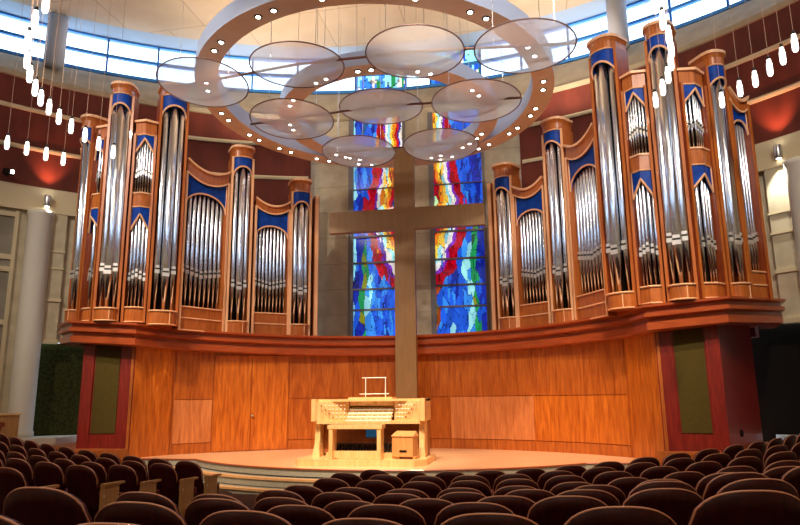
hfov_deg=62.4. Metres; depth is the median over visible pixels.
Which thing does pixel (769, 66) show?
pendant lamp
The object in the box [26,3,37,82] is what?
pendant lamp
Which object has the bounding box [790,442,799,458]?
seat
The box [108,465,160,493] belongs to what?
seat
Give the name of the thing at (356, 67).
ring
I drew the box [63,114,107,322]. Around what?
tower
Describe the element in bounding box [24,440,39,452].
seat
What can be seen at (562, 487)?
seat
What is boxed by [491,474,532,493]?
seat
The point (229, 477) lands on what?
step
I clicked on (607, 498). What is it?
seat
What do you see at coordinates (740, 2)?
window
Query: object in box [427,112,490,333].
window
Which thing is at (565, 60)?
window
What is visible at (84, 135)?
pendant lamp
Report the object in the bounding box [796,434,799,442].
seat
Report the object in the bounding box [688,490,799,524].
seat
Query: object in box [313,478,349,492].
seat
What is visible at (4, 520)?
seat
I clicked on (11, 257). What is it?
trim
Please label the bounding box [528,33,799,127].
trim
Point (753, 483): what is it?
seat
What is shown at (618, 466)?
seat
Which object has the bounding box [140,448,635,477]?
floor
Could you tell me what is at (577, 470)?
seat
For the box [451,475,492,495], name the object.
seat
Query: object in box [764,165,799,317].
wall panel
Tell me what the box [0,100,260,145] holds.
trim
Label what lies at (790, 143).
trim
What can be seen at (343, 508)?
seat
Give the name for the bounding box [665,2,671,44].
pendant lamp
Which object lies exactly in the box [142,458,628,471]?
trim
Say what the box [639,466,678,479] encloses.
seat
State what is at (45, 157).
pendant lamp
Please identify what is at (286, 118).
disc
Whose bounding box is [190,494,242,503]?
seat
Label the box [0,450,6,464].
seat
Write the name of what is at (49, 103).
pendant lamp
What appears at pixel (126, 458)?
seat
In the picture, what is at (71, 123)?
pendant lamp
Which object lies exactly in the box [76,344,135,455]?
wall
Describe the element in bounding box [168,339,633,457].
wall
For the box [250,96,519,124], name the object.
tube
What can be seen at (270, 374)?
door
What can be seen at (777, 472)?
seat
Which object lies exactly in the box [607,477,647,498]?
seat
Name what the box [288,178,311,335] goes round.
tower
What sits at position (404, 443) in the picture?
box
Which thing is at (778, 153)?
wall sconce
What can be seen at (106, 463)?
seat
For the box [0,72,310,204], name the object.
wall
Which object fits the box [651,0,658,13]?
pendant lamp
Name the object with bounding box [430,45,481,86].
window
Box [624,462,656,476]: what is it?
seat
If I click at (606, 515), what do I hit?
seat
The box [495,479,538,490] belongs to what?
seat
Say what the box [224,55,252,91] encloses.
window
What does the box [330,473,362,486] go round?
seat
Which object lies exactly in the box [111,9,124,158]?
pendant lamp
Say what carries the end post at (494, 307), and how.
on the deck
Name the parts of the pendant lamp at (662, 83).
lamp shade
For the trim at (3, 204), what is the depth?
19.12 m
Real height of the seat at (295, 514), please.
0.888 m
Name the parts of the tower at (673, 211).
arch moulding, blue panel, crown moulding, crown, corner post, panel, moulding, corner post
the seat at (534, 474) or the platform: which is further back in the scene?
the platform
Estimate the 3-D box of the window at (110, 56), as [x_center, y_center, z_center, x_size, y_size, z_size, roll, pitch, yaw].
[-9.224,-6.978,22.805,1.682,1.370,0.128,4,-12,-22]
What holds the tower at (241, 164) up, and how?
on the deck
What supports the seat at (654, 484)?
on the floor at (248, 500)
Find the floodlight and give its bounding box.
[2,168,14,175]
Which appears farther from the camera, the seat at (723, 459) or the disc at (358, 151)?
the disc at (358, 151)
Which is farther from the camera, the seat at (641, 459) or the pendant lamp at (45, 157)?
the pendant lamp at (45, 157)
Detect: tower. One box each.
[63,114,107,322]
[92,81,140,321]
[144,86,189,326]
[224,144,254,332]
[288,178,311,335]
[491,161,520,328]
[540,116,574,322]
[586,33,645,311]
[642,19,700,301]
[688,49,752,298]
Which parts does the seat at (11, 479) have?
backrest, panel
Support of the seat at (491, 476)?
on the floor at (248, 500)
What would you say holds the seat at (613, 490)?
on the floor at (248, 500)
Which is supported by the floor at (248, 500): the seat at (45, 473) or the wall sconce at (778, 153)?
the seat at (45, 473)
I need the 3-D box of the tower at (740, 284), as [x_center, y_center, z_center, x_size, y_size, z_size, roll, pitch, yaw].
[7.146,-1.962,14.624,0.584,5.660,0.695,3,-12,-16]
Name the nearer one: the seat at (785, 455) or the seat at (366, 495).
the seat at (366, 495)
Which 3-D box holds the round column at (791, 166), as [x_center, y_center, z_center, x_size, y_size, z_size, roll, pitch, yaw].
[9.561,0.710,15.075,0.720,6.410,0.720,-3,-12,11]
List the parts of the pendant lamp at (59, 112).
lamp shade, cord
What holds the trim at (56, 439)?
attached to the stone wall at (60, 366)
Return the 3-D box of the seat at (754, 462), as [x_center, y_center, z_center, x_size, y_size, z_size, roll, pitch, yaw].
[4.108,2.827,8.151,0.600,0.888,0.656,2,-12,-14]
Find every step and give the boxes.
[146,465,327,487]
[203,480,284,493]
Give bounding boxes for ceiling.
[11,0,593,46]
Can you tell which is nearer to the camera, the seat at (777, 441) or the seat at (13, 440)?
the seat at (777, 441)
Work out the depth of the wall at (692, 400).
13.77 m
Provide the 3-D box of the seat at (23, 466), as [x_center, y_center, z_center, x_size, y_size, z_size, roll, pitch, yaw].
[-5.104,3.151,9.171,0.600,0.888,0.656,-6,-13,24]
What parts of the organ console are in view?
knee panel, coupler rail, panel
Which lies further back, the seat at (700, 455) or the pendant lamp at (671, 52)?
the pendant lamp at (671, 52)
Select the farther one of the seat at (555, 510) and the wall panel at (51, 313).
the wall panel at (51, 313)
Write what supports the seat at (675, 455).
on the floor at (248, 500)
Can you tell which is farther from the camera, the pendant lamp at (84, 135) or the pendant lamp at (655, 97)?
the pendant lamp at (84, 135)
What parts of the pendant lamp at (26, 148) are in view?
lamp shade, cord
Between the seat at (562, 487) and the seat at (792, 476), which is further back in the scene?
the seat at (562, 487)
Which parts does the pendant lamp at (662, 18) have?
lamp shade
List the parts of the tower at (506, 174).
corner post, arch moulding, blue panel, crown moulding, crown, moulding, panel, corner post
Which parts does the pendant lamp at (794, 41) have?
lamp shade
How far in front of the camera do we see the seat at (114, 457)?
11.34 m
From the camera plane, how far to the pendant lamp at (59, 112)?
14.44 m
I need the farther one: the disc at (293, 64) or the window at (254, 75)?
the window at (254, 75)
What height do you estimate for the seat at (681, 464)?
0.888 m
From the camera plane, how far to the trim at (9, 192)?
19.37 m
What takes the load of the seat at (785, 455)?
on the floor at (248, 500)
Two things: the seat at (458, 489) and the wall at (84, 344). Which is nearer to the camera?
the seat at (458, 489)
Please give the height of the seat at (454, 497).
0.888 m
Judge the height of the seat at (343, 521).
0.888 m
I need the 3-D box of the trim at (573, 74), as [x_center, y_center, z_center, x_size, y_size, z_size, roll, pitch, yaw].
[-2.751,-8.880,6.941,34.624,1.370,34.600,-3,-12,11]
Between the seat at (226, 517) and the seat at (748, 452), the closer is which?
the seat at (226, 517)
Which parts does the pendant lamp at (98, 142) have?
lamp shade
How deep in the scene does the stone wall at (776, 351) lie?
16.06 m
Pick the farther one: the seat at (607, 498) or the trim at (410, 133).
the trim at (410, 133)
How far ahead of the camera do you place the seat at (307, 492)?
6.98 m
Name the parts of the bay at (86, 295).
panel, corner post, arch moulding, blue panel, rail, arch moulding, corner post, blue panel, crown moulding, crown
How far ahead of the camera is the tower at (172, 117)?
17.29 m
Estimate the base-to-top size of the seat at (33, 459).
0.888 m
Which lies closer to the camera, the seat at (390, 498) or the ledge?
the seat at (390, 498)
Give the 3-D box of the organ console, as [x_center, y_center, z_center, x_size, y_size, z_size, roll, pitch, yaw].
[-0.657,3.405,14.616,2.540,1.710,1.070,-3,-12,11]
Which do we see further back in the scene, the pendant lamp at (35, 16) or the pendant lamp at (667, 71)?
the pendant lamp at (667, 71)
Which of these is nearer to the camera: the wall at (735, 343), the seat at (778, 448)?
the seat at (778, 448)
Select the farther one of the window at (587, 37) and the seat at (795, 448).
the window at (587, 37)
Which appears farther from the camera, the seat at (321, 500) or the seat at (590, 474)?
the seat at (590, 474)
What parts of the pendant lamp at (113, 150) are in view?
lamp shade, cord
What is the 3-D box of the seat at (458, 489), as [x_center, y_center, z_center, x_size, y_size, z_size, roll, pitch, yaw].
[0.658,2.760,6.860,0.600,0.888,0.656,-2,-12,8]
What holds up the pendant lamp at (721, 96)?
hanging from the ceiling
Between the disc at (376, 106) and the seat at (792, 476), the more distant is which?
the disc at (376, 106)
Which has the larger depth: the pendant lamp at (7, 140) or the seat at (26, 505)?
the pendant lamp at (7, 140)
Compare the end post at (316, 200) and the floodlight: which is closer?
the floodlight
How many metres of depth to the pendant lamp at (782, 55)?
12.14 m
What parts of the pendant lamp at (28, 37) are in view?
lamp shade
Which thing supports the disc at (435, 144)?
hanging from the ceiling
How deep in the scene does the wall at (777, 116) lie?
16.99 m
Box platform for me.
[295,454,435,466]
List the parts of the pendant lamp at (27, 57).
lamp shade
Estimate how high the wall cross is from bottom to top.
8.500 m
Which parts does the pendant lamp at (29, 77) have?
lamp shade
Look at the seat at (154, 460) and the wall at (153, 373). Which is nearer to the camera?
the seat at (154, 460)
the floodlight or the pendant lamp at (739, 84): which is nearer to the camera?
the pendant lamp at (739, 84)
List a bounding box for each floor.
[89,475,257,521]
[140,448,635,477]
[776,434,796,439]
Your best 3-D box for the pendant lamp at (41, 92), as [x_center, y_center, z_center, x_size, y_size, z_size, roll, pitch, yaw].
[-7.395,-6.229,14.114,0.104,6.170,0.102,-3,-12,11]
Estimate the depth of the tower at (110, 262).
16.89 m
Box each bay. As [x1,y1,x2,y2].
[77,124,108,320]
[120,119,158,323]
[619,69,667,305]
[673,67,729,298]
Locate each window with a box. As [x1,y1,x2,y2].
[0,11,46,61]
[64,29,109,74]
[106,38,159,82]
[158,46,195,64]
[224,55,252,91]
[252,74,281,93]
[311,77,355,93]
[348,120,404,335]
[355,74,406,91]
[406,79,430,89]
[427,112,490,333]
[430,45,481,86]
[484,73,513,78]
[554,56,569,65]
[567,12,607,61]
[626,0,672,44]
[669,0,729,29]
[728,0,750,8]
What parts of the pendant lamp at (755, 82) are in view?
cord, lamp shade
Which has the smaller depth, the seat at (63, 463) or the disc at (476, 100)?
the seat at (63, 463)
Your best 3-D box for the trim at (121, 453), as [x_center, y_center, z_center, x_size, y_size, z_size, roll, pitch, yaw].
[-8.353,5.035,17.012,2.396,0.600,4.553,4,-13,-23]
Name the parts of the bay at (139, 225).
corner post, moulding, panel, arch moulding, blue panel, rail moulding, rail, arch moulding, blue panel, crown moulding, crown, corner post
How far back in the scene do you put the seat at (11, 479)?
7.66 m
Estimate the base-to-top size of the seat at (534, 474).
0.888 m
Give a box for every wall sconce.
[44,195,50,206]
[773,144,782,159]
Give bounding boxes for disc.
[156,0,248,106]
[248,21,344,87]
[249,15,333,139]
[322,25,395,167]
[339,6,422,124]
[365,4,464,78]
[403,18,478,161]
[431,28,521,122]
[473,0,576,73]
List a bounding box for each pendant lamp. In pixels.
[4,0,23,149]
[23,1,33,68]
[24,0,32,49]
[24,10,41,154]
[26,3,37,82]
[31,5,38,29]
[32,18,42,95]
[37,5,50,105]
[41,0,49,13]
[43,0,61,160]
[46,4,59,114]
[56,0,70,123]
[61,0,78,165]
[68,4,82,133]
[82,4,96,141]
[96,2,110,150]
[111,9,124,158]
[646,2,658,107]
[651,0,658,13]
[655,14,665,95]
[659,0,666,29]
[660,1,670,83]
[664,0,673,70]
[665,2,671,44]
[666,1,674,57]
[710,1,724,107]
[729,2,742,96]
[745,3,758,87]
[760,0,773,76]
[775,4,786,64]
[788,0,798,52]
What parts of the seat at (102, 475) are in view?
backrest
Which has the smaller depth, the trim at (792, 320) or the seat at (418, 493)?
the seat at (418, 493)
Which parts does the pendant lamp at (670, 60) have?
lamp shade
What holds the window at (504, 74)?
in the wall at (31, 169)
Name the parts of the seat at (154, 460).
backrest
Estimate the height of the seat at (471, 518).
0.888 m
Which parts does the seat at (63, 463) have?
backrest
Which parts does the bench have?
seat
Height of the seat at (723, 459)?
0.888 m
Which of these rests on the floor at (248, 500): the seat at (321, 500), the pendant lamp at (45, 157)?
the seat at (321, 500)
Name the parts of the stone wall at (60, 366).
grey panel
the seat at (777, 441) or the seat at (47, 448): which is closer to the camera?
the seat at (777, 441)
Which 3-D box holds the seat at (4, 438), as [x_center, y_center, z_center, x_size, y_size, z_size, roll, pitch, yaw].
[-7.844,3.926,13.445,0.600,0.888,0.656,-9,-14,36]
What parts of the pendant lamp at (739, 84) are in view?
cord, lamp shade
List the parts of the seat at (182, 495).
backrest, panel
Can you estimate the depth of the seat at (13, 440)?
12.88 m
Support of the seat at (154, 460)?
on the floor at (248, 500)
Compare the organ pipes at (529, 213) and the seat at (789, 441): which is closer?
the seat at (789, 441)
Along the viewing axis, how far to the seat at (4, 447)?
11.88 m
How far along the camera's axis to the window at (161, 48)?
23.39 m
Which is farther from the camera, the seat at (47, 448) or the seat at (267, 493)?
the seat at (47, 448)
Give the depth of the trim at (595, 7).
22.17 m
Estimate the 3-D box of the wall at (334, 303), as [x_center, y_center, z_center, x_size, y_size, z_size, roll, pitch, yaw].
[0.522,-1.155,21.939,7.500,8.300,0.350,-3,-12,11]
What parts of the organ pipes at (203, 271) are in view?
corner post, panel, moulding, blue panel, arch moulding, crown, crown moulding, corner post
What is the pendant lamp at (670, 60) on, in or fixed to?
hanging from the ceiling
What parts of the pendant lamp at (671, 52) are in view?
lamp shade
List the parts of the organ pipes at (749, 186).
crown, crown moulding, blue panel, arch moulding, corner post, panel, moulding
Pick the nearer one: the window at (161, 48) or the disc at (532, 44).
the disc at (532, 44)
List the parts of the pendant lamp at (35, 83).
lamp shade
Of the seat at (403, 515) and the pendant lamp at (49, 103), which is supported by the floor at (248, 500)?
the seat at (403, 515)
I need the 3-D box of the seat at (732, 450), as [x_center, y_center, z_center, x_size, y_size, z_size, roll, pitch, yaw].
[5.030,3.285,10.317,0.600,0.888,0.656,5,-13,-26]
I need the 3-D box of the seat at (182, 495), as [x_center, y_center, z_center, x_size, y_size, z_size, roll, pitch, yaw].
[-3.509,3.547,10.243,0.663,0.888,0.656,-5,-12,22]
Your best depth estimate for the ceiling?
21.40 m
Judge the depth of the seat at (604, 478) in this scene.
7.65 m
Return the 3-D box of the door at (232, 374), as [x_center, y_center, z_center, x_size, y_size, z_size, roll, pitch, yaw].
[-4.589,3.829,18.042,1.015,2.550,0.047,5,-13,-25]
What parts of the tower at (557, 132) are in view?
arch moulding, blue panel, corner post, crown moulding, crown, moulding, panel, corner post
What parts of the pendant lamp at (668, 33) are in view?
lamp shade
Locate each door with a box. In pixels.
[211,355,251,451]
[250,356,288,449]
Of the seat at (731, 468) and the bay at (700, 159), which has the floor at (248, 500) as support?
the seat at (731, 468)
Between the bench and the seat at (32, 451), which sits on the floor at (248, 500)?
the seat at (32, 451)
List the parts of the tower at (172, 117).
corner post, panel, moulding, crown, arch moulding, blue panel, corner post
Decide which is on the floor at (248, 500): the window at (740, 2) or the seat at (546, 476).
the seat at (546, 476)
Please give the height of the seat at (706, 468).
0.888 m
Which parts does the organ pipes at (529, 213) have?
corner post, crown moulding, crown, arch moulding, blue panel, moulding, panel, corner post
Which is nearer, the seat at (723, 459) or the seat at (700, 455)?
the seat at (723, 459)
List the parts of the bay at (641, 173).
crown moulding, corner post, arch moulding, crown, blue panel, rail moulding, rail, arch moulding, blue panel, moulding, panel, corner post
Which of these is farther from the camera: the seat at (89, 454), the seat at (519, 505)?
the seat at (89, 454)
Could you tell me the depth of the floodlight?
18.70 m
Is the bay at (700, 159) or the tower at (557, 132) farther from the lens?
the tower at (557, 132)
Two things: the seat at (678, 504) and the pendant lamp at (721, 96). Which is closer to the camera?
the seat at (678, 504)
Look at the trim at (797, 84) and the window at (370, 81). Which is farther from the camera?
the window at (370, 81)
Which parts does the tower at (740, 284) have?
crown moulding, crown, corner post, blue panel, arch moulding, corner post, panel, moulding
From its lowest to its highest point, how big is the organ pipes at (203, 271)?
4.670 m
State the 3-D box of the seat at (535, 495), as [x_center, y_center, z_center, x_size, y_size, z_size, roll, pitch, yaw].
[1.137,2.428,5.848,0.600,0.888,0.656,-2,-12,4]
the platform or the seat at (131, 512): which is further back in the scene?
the platform
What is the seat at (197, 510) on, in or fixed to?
on the floor at (248, 500)
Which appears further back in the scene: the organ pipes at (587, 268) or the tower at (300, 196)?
the tower at (300, 196)
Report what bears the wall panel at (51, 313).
attached to the stone wall at (60, 366)
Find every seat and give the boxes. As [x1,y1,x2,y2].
[0,434,9,448]
[0,442,9,455]
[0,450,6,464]
[0,467,59,514]
[0,514,23,524]
[3,487,92,524]
[5,458,35,486]
[6,452,27,461]
[10,437,23,446]
[10,445,28,461]
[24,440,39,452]
[28,448,47,460]
[29,455,50,484]
[34,462,67,491]
[40,444,57,456]
[48,451,68,462]
[53,458,94,517]
[58,447,76,459]
[65,465,124,512]
[70,455,91,464]
[77,450,97,461]
[78,522,137,524]
[81,462,107,519]
[94,501,186,524]
[95,458,117,482]
[99,453,120,464]
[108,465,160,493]
[115,492,180,514]
[121,461,147,488]
[122,456,148,479]
[147,458,176,504]
[149,463,197,517]
[175,461,220,506]
[184,498,250,524]
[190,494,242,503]
[199,510,291,524]
[252,497,307,511]
[255,490,305,503]
[267,505,335,524]
[284,485,323,505]
[311,492,362,508]
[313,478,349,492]
[323,500,372,518]
[323,518,400,524]
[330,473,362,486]
[333,487,375,502]
[347,504,425,524]
[356,480,394,497]
[360,469,389,480]
[369,474,403,488]
[372,493,419,504]
[385,489,428,497]
[396,471,426,483]
[399,498,453,524]
[401,481,441,498]
[409,476,446,490]
[434,502,514,524]
[435,471,464,488]
[436,487,483,498]
[438,492,485,503]
[441,513,537,524]
[448,480,491,496]
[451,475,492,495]
[475,470,504,488]
[477,495,534,517]
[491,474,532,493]
[493,485,535,495]
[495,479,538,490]
[505,489,554,502]
[514,468,545,482]
[527,496,606,524]
[537,470,573,489]
[543,475,586,491]
[550,482,592,495]
[554,465,585,476]
[556,489,619,505]
[564,506,676,524]
[573,485,625,505]
[581,467,616,483]
[592,461,624,470]
[592,471,633,484]
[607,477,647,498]
[622,488,703,524]
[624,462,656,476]
[627,481,697,497]
[628,457,659,465]
[636,479,681,486]
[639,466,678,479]
[661,453,691,465]
[663,458,695,471]
[663,471,704,488]
[685,461,722,475]
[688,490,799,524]
[693,449,719,461]
[695,472,732,496]
[700,453,730,467]
[702,472,767,499]
[716,466,757,472]
[716,478,798,497]
[722,444,744,459]
[726,456,762,473]
[733,449,762,462]
[746,441,765,456]
[762,445,788,464]
[762,460,799,472]
[762,466,798,478]
[763,451,797,468]
[766,438,782,449]
[780,466,799,498]
[783,435,795,450]
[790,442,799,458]
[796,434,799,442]
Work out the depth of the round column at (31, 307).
18.46 m
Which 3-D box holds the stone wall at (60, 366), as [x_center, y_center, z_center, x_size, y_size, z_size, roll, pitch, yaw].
[-11.744,-0.616,6.914,9.183,8.120,26.744,1,-12,-6]
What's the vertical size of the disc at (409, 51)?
5.652 m
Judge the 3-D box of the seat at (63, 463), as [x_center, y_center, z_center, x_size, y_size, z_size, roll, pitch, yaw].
[-4.964,3.447,10.149,0.600,0.888,0.656,-6,-13,25]
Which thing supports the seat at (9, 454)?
on the floor at (248, 500)
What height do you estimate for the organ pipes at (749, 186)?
4.875 m
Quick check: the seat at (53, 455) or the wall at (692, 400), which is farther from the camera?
the wall at (692, 400)
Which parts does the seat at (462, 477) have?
backrest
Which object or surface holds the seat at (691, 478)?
on the floor at (248, 500)
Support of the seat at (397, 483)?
on the floor at (248, 500)
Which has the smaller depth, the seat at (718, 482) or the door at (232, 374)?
the seat at (718, 482)
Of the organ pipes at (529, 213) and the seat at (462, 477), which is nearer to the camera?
the seat at (462, 477)
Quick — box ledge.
[57,296,785,356]
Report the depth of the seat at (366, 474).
9.73 m
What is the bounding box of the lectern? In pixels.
[0,413,21,437]
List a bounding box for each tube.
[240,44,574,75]
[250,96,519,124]
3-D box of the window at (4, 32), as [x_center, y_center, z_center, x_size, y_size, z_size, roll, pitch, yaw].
[-12.078,-7.249,21.315,1.682,1.370,0.128,7,-14,-33]
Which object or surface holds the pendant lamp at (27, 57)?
hanging from the ceiling
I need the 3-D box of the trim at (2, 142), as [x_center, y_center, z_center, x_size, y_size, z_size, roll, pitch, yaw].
[-10.989,-3.886,17.012,3.739,0.120,18.934,-11,-16,43]
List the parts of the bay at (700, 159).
crown, corner post, crown moulding, blue panel, arch moulding, rail moulding, rail, blue panel, arch moulding, corner post, panel, moulding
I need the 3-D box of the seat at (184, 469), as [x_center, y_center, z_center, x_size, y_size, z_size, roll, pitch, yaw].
[-3.313,3.692,10.849,0.663,0.888,0.656,-5,-12,22]
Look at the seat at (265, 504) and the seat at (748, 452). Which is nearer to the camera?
the seat at (265, 504)
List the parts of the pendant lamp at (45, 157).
lamp shade, cord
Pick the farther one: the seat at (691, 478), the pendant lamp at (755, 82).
the pendant lamp at (755, 82)
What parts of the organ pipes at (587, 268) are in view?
corner post, crown moulding, crown, arch moulding, blue panel, moulding, panel, corner post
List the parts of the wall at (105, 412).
rail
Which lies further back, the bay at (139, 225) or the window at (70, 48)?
the window at (70, 48)
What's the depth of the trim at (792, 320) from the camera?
15.67 m
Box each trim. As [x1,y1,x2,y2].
[0,0,650,60]
[0,0,798,121]
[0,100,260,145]
[0,140,307,179]
[0,181,77,211]
[0,201,75,216]
[0,210,19,389]
[20,435,76,444]
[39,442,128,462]
[41,250,65,343]
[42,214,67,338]
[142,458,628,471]
[312,133,520,315]
[522,81,799,163]
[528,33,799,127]
[657,442,767,465]
[755,130,799,165]
[757,154,799,173]
[768,208,799,323]
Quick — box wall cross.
[329,149,485,398]
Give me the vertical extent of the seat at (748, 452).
0.888 m
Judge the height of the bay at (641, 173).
5.380 m
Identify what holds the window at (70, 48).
in the wall at (31, 169)
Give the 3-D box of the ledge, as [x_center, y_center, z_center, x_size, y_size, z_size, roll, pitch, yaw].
[-0.299,1.806,16.894,18.913,0.913,4.547,-3,-12,11]
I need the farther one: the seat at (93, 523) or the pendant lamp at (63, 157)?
the pendant lamp at (63, 157)
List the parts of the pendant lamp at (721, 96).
cord, lamp shade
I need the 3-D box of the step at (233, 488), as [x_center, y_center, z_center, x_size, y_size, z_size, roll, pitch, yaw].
[-0.728,4.681,13.915,21.000,0.170,3.710,-3,-12,11]
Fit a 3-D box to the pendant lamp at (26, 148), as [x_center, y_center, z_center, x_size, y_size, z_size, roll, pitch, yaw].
[-9.196,-5.657,16.787,0.104,6.170,0.102,-3,-12,11]
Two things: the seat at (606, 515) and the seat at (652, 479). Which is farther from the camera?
the seat at (652, 479)
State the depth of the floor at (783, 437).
15.35 m
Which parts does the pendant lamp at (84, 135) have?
lamp shade, cord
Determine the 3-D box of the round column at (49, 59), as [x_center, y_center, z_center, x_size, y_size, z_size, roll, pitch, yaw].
[-11.010,-7.085,21.127,0.600,1.750,0.600,-3,-12,11]
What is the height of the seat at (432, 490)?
0.888 m
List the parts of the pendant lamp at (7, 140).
lamp shade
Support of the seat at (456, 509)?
on the floor at (248, 500)
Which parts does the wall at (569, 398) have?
veneer panel, veneer panel, veneer panel, veneer panel, veneer panel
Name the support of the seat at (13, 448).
on the floor at (248, 500)
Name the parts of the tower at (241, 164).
corner post, panel, moulding, crown moulding, crown, blue panel, arch moulding, corner post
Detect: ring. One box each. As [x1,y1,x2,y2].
[196,0,553,167]
[280,9,497,164]
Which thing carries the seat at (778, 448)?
on the floor at (248, 500)
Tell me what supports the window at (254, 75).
in the wall at (31, 169)
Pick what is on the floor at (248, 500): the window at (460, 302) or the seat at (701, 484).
the seat at (701, 484)
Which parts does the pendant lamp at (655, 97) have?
cord, lamp shade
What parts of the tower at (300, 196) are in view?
panel, moulding, crown moulding, crown, blue panel, arch moulding, corner post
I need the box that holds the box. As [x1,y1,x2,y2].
[392,431,419,458]
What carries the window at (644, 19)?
in the wall at (31, 169)
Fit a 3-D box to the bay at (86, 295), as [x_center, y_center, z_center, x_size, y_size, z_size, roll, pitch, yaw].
[-7.847,-1.031,17.222,0.735,5.200,0.605,-10,-15,38]
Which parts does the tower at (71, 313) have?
moulding, panel, corner post, arch moulding, blue panel, corner post, crown moulding, crown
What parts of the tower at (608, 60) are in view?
arch moulding, blue panel, corner post, crown moulding, crown, panel, moulding, corner post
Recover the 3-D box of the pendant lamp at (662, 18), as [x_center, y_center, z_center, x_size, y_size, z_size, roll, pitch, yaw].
[4.332,-6.883,11.545,0.104,6.170,0.102,-3,-12,11]
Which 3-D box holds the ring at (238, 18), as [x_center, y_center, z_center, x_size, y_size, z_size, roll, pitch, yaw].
[-0.620,-6.383,16.947,8.678,5.255,8.687,-3,-12,12]
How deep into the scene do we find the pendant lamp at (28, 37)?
11.33 m
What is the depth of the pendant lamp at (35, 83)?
13.07 m
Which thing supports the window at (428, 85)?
in the wall at (31, 169)
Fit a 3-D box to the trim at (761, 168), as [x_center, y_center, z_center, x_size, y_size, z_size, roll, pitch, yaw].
[10.106,-4.035,8.208,3.440,0.140,18.048,-1,-12,1]
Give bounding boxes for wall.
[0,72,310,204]
[0,207,83,435]
[76,344,84,446]
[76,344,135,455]
[129,347,173,456]
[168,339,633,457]
[310,107,521,335]
[519,0,799,337]
[624,333,664,458]
[654,326,729,450]
[717,326,762,447]
[751,172,799,441]
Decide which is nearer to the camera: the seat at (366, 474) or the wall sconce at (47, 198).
the seat at (366, 474)
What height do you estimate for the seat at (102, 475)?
0.888 m
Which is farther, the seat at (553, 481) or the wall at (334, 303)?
the wall at (334, 303)
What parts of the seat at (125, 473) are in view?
backrest, panel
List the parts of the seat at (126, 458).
backrest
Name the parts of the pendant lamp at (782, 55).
lamp shade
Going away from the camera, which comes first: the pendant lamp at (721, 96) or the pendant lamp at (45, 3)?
the pendant lamp at (45, 3)
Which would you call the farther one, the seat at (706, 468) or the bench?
the bench
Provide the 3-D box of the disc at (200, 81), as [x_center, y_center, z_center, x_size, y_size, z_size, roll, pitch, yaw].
[-4.302,-6.427,14.853,1.956,5.529,1.945,-3,-12,11]
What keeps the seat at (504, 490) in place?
on the floor at (248, 500)
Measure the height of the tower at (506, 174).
4.780 m
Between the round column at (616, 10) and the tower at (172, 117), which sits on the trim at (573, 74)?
the round column at (616, 10)
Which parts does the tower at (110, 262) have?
corner post, panel, moulding, arch moulding, blue panel, crown, crown moulding, corner post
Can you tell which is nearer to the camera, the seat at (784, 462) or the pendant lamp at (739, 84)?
the seat at (784, 462)
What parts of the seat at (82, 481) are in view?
backrest, panel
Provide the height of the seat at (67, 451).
0.888 m
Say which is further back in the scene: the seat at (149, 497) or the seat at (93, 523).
the seat at (149, 497)
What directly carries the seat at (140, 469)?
on the floor at (248, 500)
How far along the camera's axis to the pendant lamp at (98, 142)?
15.97 m
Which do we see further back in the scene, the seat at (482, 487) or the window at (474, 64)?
the window at (474, 64)
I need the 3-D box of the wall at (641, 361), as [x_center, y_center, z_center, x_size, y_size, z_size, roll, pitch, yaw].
[5.429,2.879,14.573,0.120,2.950,1.082,3,-12,-16]
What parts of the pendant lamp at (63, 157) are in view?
lamp shade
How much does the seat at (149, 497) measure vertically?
0.888 m
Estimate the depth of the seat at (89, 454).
11.62 m
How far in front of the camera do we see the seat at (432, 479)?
8.63 m
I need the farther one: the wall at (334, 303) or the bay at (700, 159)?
the wall at (334, 303)
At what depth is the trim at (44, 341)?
19.03 m
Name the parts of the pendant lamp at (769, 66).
lamp shade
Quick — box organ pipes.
[249,197,290,334]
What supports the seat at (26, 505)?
on the floor at (248, 500)
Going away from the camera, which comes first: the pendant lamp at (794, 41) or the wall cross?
the pendant lamp at (794, 41)
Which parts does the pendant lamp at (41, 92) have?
lamp shade, cord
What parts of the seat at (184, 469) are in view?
backrest, panel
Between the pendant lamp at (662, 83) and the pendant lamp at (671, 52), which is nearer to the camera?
the pendant lamp at (671, 52)
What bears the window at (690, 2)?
in the wall at (31, 169)
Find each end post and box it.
[310,196,319,335]
[487,183,497,329]
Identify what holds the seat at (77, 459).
on the floor at (248, 500)
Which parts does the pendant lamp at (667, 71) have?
lamp shade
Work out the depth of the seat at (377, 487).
7.89 m
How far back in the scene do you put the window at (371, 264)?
21.92 m
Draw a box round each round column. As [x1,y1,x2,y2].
[7,209,54,437]
[43,12,68,70]
[605,0,629,50]
[783,156,799,277]
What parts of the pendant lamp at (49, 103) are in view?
lamp shade, cord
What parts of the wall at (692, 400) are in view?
rail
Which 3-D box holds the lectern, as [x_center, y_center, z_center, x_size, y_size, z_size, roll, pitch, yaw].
[-9.623,4.203,15.766,0.920,1.160,0.580,6,-13,-28]
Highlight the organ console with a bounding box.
[311,377,430,458]
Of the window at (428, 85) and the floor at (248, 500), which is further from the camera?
the window at (428, 85)
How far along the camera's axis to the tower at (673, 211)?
14.29 m
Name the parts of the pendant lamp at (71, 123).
lamp shade, cord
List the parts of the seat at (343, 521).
backrest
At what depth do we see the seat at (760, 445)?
10.39 m
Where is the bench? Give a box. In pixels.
[327,424,384,459]
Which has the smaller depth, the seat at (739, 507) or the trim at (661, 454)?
the seat at (739, 507)

